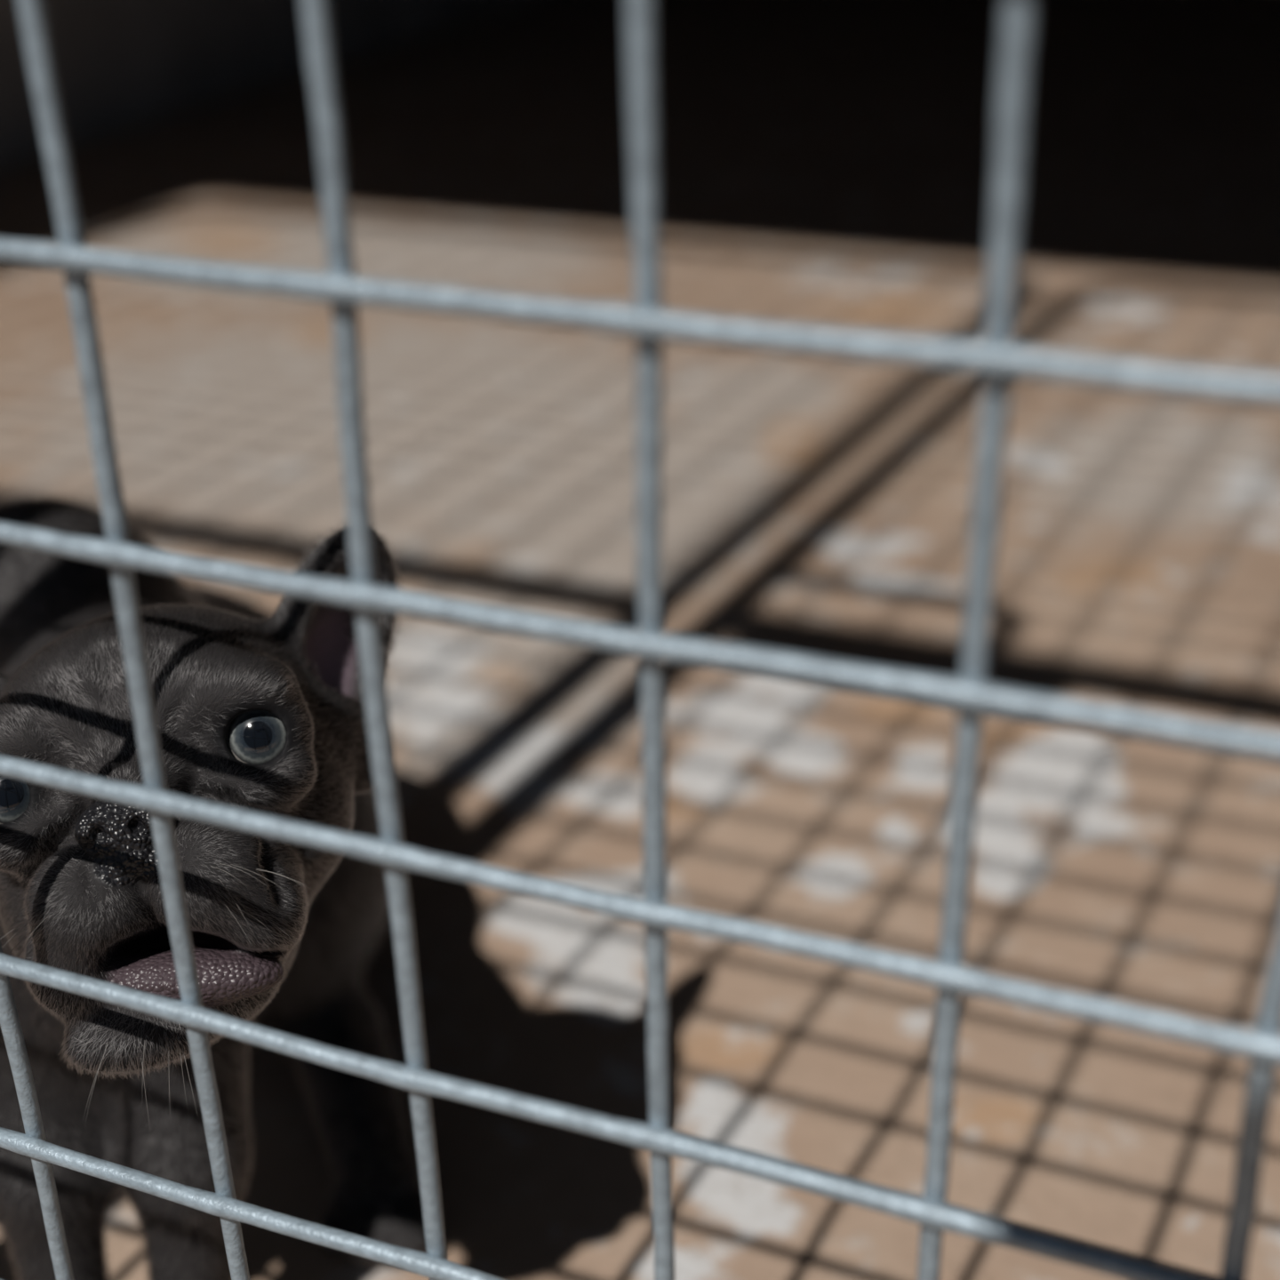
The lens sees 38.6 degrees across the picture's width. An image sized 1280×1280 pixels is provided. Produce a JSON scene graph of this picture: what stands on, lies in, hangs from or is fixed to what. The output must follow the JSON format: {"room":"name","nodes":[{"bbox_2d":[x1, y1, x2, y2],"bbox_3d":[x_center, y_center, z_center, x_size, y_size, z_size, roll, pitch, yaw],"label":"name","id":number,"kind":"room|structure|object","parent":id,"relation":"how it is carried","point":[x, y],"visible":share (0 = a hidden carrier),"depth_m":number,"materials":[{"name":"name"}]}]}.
{"room":"dog kennel","nodes":[
{"label":"dog kennel","id":0,"kind":"room"},
{"bbox_2d":[0,0,526,166],"bbox_3d":[-0.722,-1.850,1.821,0.120,2.600,3.250,10,29,20],"label":"wall","id":1,"kind":"structure","parent":0,"point":[119,64],"depth_m":2.39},
{"bbox_2d":[0,0,1279,1279],"bbox_3d":[0.873,-0.049,1.070,4.150,0.001,5.000,10,29,20],"label":"floor","id":2,"kind":"structure","parent":0,"point":[825,164],"depth_m":1.14,"materials":[{"name":"concrete"}]},
{"bbox_2d":[0,492,444,1279],"bbox_3d":[-0.194,0.058,0.602,0.229,0.272,0.424,-7,27,-12],"label":"dog","id":3,"kind":"object","parent":2,"relation":"on","point":[259,709],"visible":0.83,"depth_m":0.44},
{"bbox_2d":[0,0,1279,1279],"bbox_3d":[0.317,-0.519,-0.153,1.327,1.964,0.042,10,29,20],"label":"mesh panel","id":4,"kind":"object","parent":2,"relation":"on","point":[996,358],"visible":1,"depth_m":0.29,"materials":[{"name":"metal"}]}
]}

